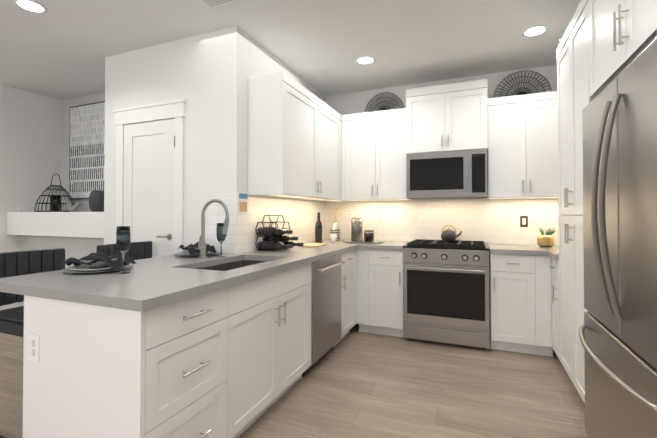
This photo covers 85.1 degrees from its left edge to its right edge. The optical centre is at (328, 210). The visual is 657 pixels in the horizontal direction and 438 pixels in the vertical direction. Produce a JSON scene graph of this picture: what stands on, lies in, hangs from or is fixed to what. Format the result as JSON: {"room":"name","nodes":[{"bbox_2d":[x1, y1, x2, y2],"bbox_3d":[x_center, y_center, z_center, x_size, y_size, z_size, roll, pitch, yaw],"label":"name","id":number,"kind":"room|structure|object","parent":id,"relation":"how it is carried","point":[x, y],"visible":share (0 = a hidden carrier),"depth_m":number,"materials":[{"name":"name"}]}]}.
{"room":"kitchen","nodes":[
{"label":"kitchen","id":0,"kind":"room"},
{"bbox_2d":[0,84,61,309],"bbox_3d":[-3.674,-0.079,4.393,0.120,2.720,0.650,0,-1,22],"label":"wall","id":1,"kind":"structure","parent":0,"point":[30,144],"depth_m":4.31,"materials":[{"name":"paint"}]},
{"bbox_2d":[17,207,24,211],"bbox_3d":[-3.657,0.020,4.261,0.010,0.120,0.080,0,-1,22],"label":"light switch","id":2,"kind":"object","parent":1,"relation":"attached to","point":[20,209],"visible":0.64,"depth_m":4.26,"materials":[{"name":"white plastic"}]},
{"bbox_2d":[61,92,104,211],"bbox_3d":[-2.713,-0.078,4.416,1.880,2.720,0.120,0,-1,22],"label":"wall","id":3,"kind":"structure","parent":0,"point":[67,104],"depth_m":4.63,"materials":[{"name":"grey paint"}]},
{"bbox_2d":[7,212,103,237],"bbox_3d":[-2.791,0.152,4.065,1.756,0.260,0.578,0,-1,22],"label":"mantel shelf","id":4,"kind":"object","parent":3,"relation":"attached to","point":[77,224],"visible":0.5,"depth_m":3.78,"materials":[{"name":"white paint"}]},
{"bbox_2d":[34,174,74,211],"bbox_3d":[-3.229,-0.204,4.239,0.398,0.456,0.398,0,-1,22],"label":"lantern","id":5,"kind":"object","parent":4,"relation":"on","point":[55,203],"visible":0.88,"depth_m":4.19,"materials":[{"name":"black metal"}]},
{"bbox_2d":[65,201,81,211],"bbox_3d":[-2.914,-0.039,4.084,0.225,0.123,0.105,0,-1,22],"label":"stone sculpture","id":6,"kind":"object","parent":4,"relation":"on","point":[71,208],"visible":0.96,"depth_m":4.06,"materials":[{"name":"grey stone"}]},
{"bbox_2d":[89,190,103,211],"bbox_3d":[-2.524,-0.097,3.928,0.180,0.235,0.180,0,-1,22],"label":"vase","id":7,"kind":"object","parent":4,"relation":"on","point":[96,200],"visible":0.71,"depth_m":3.86,"materials":[{"name":"grey ceramic"}]},
{"bbox_2d":[18,235,103,306],"bbox_3d":[-2.768,0.782,4.113,1.756,0.993,0.459,0,-1,22],"label":"wall","id":8,"kind":"structure","parent":3,"relation":"attached to","point":[77,247],"depth_m":3.91,"materials":[{"name":"grey paint"}]},
{"bbox_2d":[69,101,104,198],"bbox_3d":[-2.836,-0.729,4.388,1.000,1.180,0.034,0,-1,22],"label":"picture","id":9,"kind":"object","parent":3,"relation":"attached to","point":[86,149],"visible":0.5,"depth_m":4.44,"materials":[{"name":"black paper"}]},
{"bbox_2d":[0,0,580,99],"bbox_3d":[-3.342,-1.502,2.437,10.690,0.080,7.150,0,-1,22],"label":"ceiling","id":10,"kind":"structure","parent":0,"point":[60,49],"depth_m":2.98,"materials":[{"name":"paint"}]},
{"bbox_2d":[13,0,47,13],"bbox_3d":[-2.129,-1.458,2.561,0.189,0.003,0.189,0,-1,-17],"label":"recessed light","id":11,"kind":"object","parent":10,"relation":"in","point":[32,6],"depth_m":2.56,"materials":[{"name":"white plastic"}]},
{"bbox_2d":[199,0,238,7],"bbox_3d":[-0.734,-1.457,2.432,0.340,0.011,0.180,0,-1,22],"label":"ceiling vent","id":12,"kind":"object","parent":10,"relation":"in","point":[211,3],"visible":1,"depth_m":2.51,"materials":[{"name":"white metal"}]},
{"bbox_2d":[356,56,374,64],"bbox_3d":[0.359,-1.448,3.465,0.189,0.003,0.189,0,-1,-17],"label":"recessed light","id":13,"kind":"object","parent":10,"relation":"in","point":[364,60],"depth_m":3.46,"materials":[{"name":"white plastic"}]},
{"bbox_2d":[522,25,547,36],"bbox_3d":[1.679,-1.454,2.914,0.189,0.003,0.189,0,-1,16],"label":"recessed light","id":14,"kind":"object","parent":10,"relation":"in","point":[537,30],"depth_m":2.91,"materials":[{"name":"white plastic"}]},
{"bbox_2d":[0,324,588,437],"bbox_3d":[-3.342,1.288,2.404,10.690,0.060,7.150,0,-1,22],"label":"floor","id":15,"kind":"structure","parent":0,"point":[354,383],"depth_m":2.43,"materials":[{"name":"brown wood"}]},
{"bbox_2d":[0,248,64,437],"bbox_3d":[-1.708,0.753,2.135,0.480,0.997,0.472,0,-1,22],"label":"stool","id":16,"kind":"object","parent":15,"relation":"on","point":[16,263],"visible":0.38,"depth_m":2.17,"materials":[{"name":"grey leather"}]},
{"bbox_2d":[96,241,151,259],"bbox_3d":[-1.443,0.761,2.783,0.480,0.997,0.472,0,-1,22],"label":"stool","id":17,"kind":"object","parent":15,"relation":"on","point":[139,250],"visible":0.15,"depth_m":2.93,"materials":[{"name":"grey leather"}]},
{"bbox_2d":[0,199,359,437],"bbox_3d":[-0.526,0.599,2.954,1.050,1.330,3.208,0,-1,22],"label":"base unit","id":18,"kind":"object","parent":15,"relation":"on","point":[202,345],"depth_m":1.56,"materials":[{"name":"white wood"}]},
{"bbox_2d":[60,252,135,272],"bbox_3d":[-1.259,0.281,1.978,0.352,0.101,0.336,0,-1,22],"label":"place setting","id":19,"kind":"object","parent":18,"relation":"on","point":[98,262],"visible":0.98,"depth_m":1.93,"materials":[{"name":"ceramic"}]},
{"bbox_2d":[116,226,130,273],"bbox_3d":[-1.080,0.208,1.884,0.068,0.245,0.068,0,-1,22],"label":"goblet","id":20,"kind":"object","parent":18,"relation":"on","point":[123,237],"visible":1,"depth_m":1.86,"materials":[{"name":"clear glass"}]},
{"bbox_2d":[173,242,219,256],"bbox_3d":[-0.988,0.290,2.704,0.354,0.101,0.337,0,-1,22],"label":"place setting","id":21,"kind":"object","parent":18,"relation":"on","point":[192,250],"visible":0.88,"depth_m":2.63,"materials":[{"name":"ceramic"}]},
{"bbox_2d":[197,199,229,258],"bbox_3d":[-0.803,0.130,2.479,0.252,0.417,0.091,0,-1,22],"label":"faucet","id":22,"kind":"object","parent":18,"relation":"on","point":[201,246],"depth_m":2.51,"materials":[{"name":"silver metal"}]},
{"bbox_2d":[216,223,225,257],"bbox_3d":[-0.773,0.217,2.580,0.068,0.245,0.068,0,-1,22],"label":"goblet","id":23,"kind":"object","parent":18,"relation":"on","point":[219,231],"visible":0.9,"depth_m":2.55,"materials":[{"name":"teal glass"}]},
{"bbox_2d":[255,215,303,250],"bbox_3d":[-0.408,0.194,3.100,0.313,0.302,0.348,0,-1,22],"label":"wine rack","id":24,"kind":"object","parent":18,"relation":"on","point":[277,238],"visible":1,"depth_m":3.01,"materials":[{"name":"black metal"}]},
{"bbox_2d":[0,239,558,311],"bbox_3d":[0.533,0.359,2.519,3.342,0.040,3.202,0,-1,22],"label":"countertop","id":25,"kind":"structure","parent":18,"relation":"on","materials":[{"name":"stone"}]},
{"bbox_2d":[298,243,326,246],"bbox_3d":[-0.153,0.342,3.513,0.200,0.016,0.300,0,-1,14],"label":"cutting board","id":26,"kind":"object","parent":18,"relation":"on","point":[314,244],"visible":0.88,"depth_m":3.48,"materials":[{"name":"brown wood"}]},
{"bbox_2d":[315,212,321,242],"bbox_3d":[-0.105,0.189,3.841,0.077,0.330,0.077,0,-1,22],"label":"wine bottle","id":27,"kind":"object","parent":18,"relation":"on","point":[318,231],"visible":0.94,"depth_m":3.81,"materials":[{"name":"black glass"}]},
{"bbox_2d":[330,234,336,241],"bbox_3d":[0.056,0.311,3.968,0.076,0.090,0.076,0,-1,22],"label":"ceramic cup","id":28,"kind":"object","parent":18,"relation":"on","point":[333,237],"visible":1,"depth_m":3.94,"materials":[{"name":"white ceramic"}]},
{"bbox_2d":[324,203,357,240],"bbox_3d":[0.161,0.135,4.098,0.421,0.444,0.330,0,-1,22],"label":"vase","id":29,"kind":"object","parent":18,"relation":"on","point":[334,228],"visible":0.96,"depth_m":4.15,"materials":[{"name":"white ceramic"}]},
{"bbox_2d":[343,217,383,243],"bbox_3d":[0.390,0.215,3.995,0.464,0.282,0.464,0,-1,22],"label":"tray","id":30,"kind":"object","parent":18,"relation":"on","point":[356,230],"visible":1,"depth_m":3.99,"materials":[{"name":"silver metal"}]},
{"bbox_2d":[104,26,325,253],"bbox_3d":[-1.052,-0.084,3.991,1.516,2.720,1.946,0,-1,22],"label":"wall block","id":31,"kind":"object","parent":15,"relation":"on","point":[207,75],"visible":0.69,"depth_m":2.98,"materials":[{"name":"paint"}]},
{"bbox_2d":[113,98,186,257],"bbox_3d":[-1.596,0.169,3.130,0.850,2.195,0.067,0,-1,22],"label":"door","id":32,"kind":"structure","parent":31,"relation":"attached to","point":[149,180],"depth_m":3.14,"materials":[{"name":"white wood"}]},
{"bbox_2d":[239,193,247,213],"bbox_3d":[-0.685,-0.052,2.882,0.004,0.170,0.120,0,-1,22],"label":"card sign","id":33,"kind":"object","parent":31,"relation":"attached to","point":[243,203],"visible":1,"depth_m":2.88,"materials":[{"name":"paper"}]},
{"bbox_2d":[248,72,319,199],"bbox_3d":[-0.376,-0.608,3.226,0.328,0.970,0.719,0,-1,22],"label":"upper cabinet","id":34,"kind":"object","parent":31,"relation":"attached to","point":[304,143],"depth_m":2.93,"materials":[{"name":"white wood"}]},
{"bbox_2d":[302,254,344,376],"bbox_3d":[-0.251,0.828,3.067,0.651,0.875,0.620,0,-1,22],"label":"dishwasher","id":35,"kind":"object","parent":15,"relation":"on","point":[326,311],"visible":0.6,"depth_m":2.90,"materials":[{"name":"grey metal"}]},
{"bbox_2d":[360,241,410,336],"bbox_3d":[0.642,0.815,3.851,0.430,0.919,0.657,0,-1,22],"label":"base unit","id":36,"kind":"object","parent":15,"relation":"on","point":[381,264],"depth_m":3.60,"materials":[{"name":"white wood"}]},
{"bbox_2d":[403,239,489,348],"bbox_3d":[1.187,0.797,3.593,0.761,0.950,0.706,0,-1,22],"label":"range","id":37,"kind":"object","parent":15,"relation":"on","point":[445,291],"visible":1,"depth_m":3.32,"materials":[{"name":"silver metal"}]},
{"bbox_2d":[441,225,461,241],"bbox_3d":[1.273,0.237,3.708,0.211,0.171,0.160,0,-1,22],"label":"teapot","id":38,"kind":"object","parent":37,"relation":"on","point":[448,235],"visible":1,"depth_m":3.67,"materials":[{"name":"grey metal"}]},
{"bbox_2d":[488,244,558,355],"bbox_3d":[2.063,0.808,3.268,1.092,0.919,0.657,0,-1,22],"label":"base unit","id":39,"kind":"object","parent":15,"relation":"on","point":[516,292],"depth_m":3.14,"materials":[{"name":"white wood"}]},
{"bbox_2d":[536,226,555,246],"bbox_3d":[2.073,0.248,3.407,0.170,0.203,0.180,0,-1,22],"label":"potted plant","id":40,"kind":"object","parent":39,"relation":"on","point":[547,239],"visible":1,"depth_m":3.35,"materials":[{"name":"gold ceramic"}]},
{"bbox_2d":[540,247,558,357],"bbox_3d":[2.086,0.802,2.776,0.677,0.919,0.235,0,-1,22],"label":"base unit","id":41,"kind":"object","parent":15,"relation":"on","point":[549,260],"depth_m":3.03,"materials":[{"name":"white wood"}]},
{"bbox_2d":[556,0,593,402],"bbox_3d":[1.893,0.001,2.280,0.654,2.510,0.838,0,-1,22],"label":"pantry cabinet","id":42,"kind":"object","parent":15,"relation":"on","point":[574,99],"visible":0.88,"depth_m":2.37,"materials":[{"name":"white wood"}]},
{"bbox_2d":[579,37,656,437],"bbox_3d":[1.478,0.336,1.413,0.750,1.820,1.040,0,-1,22],"label":"refrigerator","id":43,"kind":"object","parent":15,"relation":"on","point":[618,333],"visible":1,"depth_m":1.46,"materials":[{"name":"grey metal"}]},
{"bbox_2d":[326,65,560,245],"bbox_3d":[1.409,-0.084,3.966,3.070,2.720,0.126,0,-1,22],"label":"wall","id":44,"kind":"structure","parent":0,"point":[491,221],"depth_m":3.92,"materials":[{"name":"tile"}]},
{"bbox_2d":[320,99,339,199],"bbox_3d":[-0.144,-0.601,3.792,0.328,0.970,0.738,0,-1,22],"label":"upper cabinet","id":45,"kind":"object","parent":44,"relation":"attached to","point":[329,118],"depth_m":3.76,"materials":[{"name":"white wood"}]},
{"bbox_2d":[344,111,387,200],"bbox_3d":[0.406,-0.597,4.132,0.473,0.970,0.348,0,-1,22],"label":"upper cabinet","id":46,"kind":"object","parent":44,"relation":"attached to","point":[361,130],"depth_m":3.98,"materials":[{"name":"white wood"}]},
{"bbox_2d":[365,92,403,111],"bbox_3d":[0.650,-1.230,4.197,0.465,0.298,0.024,0,-1,22],"label":"decorative plate","id":47,"kind":"object","parent":46,"relation":"on","point":[384,108],"visible":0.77,"depth_m":4.19,"materials":[{"name":"black wicker"}]},
{"bbox_2d":[380,108,411,199],"bbox_3d":[0.706,-0.598,4.020,0.403,0.970,0.328,0,-1,22],"label":"upper cabinet","id":48,"kind":"object","parent":44,"relation":"attached to","point":[392,158],"depth_m":3.86,"materials":[{"name":"white wood"}]},
{"bbox_2d":[404,84,451,155],"bbox_3d":[1.088,-0.920,3.829,0.448,0.670,0.398,0,-1,22],"label":"upper cabinet","id":49,"kind":"object","parent":44,"relation":"attached to","point":[428,110],"depth_m":3.65,"materials":[{"name":"white wood"}]},
{"bbox_2d":[406,149,487,199],"bbox_3d":[1.231,-0.352,3.734,0.770,0.459,0.453,0,-1,22],"label":"microwave","id":50,"kind":"object","parent":49,"relation":"attached to","point":[451,175],"visible":0.98,"depth_m":3.56,"materials":[{"name":"grey metal"}]},
{"bbox_2d":[452,79,487,151],"bbox_3d":[1.395,-0.922,3.703,0.449,0.670,0.398,0,-1,22],"label":"upper cabinet","id":51,"kind":"object","parent":44,"relation":"attached to","point":[469,98],"depth_m":3.50,"materials":[{"name":"white wood"}]},
{"bbox_2d":[487,93,535,198],"bbox_3d":[1.796,-0.603,3.573,0.386,0.970,0.328,0,-1,22],"label":"upper cabinet","id":52,"kind":"object","parent":44,"relation":"attached to","point":[511,154],"depth_m":3.42,"materials":[{"name":"white wood"}]},
{"bbox_2d":[494,71,550,96],"bbox_3d":[1.973,-1.255,3.655,0.525,0.334,0.024,0,-1,22],"label":"fan","id":53,"kind":"object","parent":52,"relation":"on","point":[522,92],"visible":0.69,"depth_m":3.66,"materials":[{"name":"black wicker"}]},
{"bbox_2d":[520,216,527,226],"bbox_3d":[1.994,0.115,3.652,0.070,0.115,0.007,0,-1,22],"label":"electrical outlet plate","id":54,"kind":"object","parent":44,"relation":"attached to","point":[523,221],"depth_m":3.65,"materials":[{"name":"grey paint"}]},
{"bbox_2d":[536,91,557,197],"bbox_3d":[2.046,-0.605,3.471,0.388,0.970,0.328,0,-1,22],"label":"upper cabinet","id":55,"kind":"object","parent":44,"relation":"attached to","point":[546,102],"depth_m":3.31,"materials":[{"name":"white wood"}]},
{"bbox_2d":[589,0,624,97],"bbox_3d":[1.637,-0.947,1.622,0.618,0.630,0.587,0,-1,22],"label":"upper cabinet","id":56,"kind":"object","parent":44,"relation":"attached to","point":[602,13],"depth_m":1.83,"materials":[{"name":"white wood"}]},
{"bbox_2d":[616,0,656,71],"bbox_3d":[1.459,-0.952,1.187,0.618,0.630,0.586,0,-1,22],"label":"upper cabinet","id":57,"kind":"object","parent":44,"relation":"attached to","point":[636,20],"depth_m":1.46,"materials":[{"name":"white wood"}]}
]}

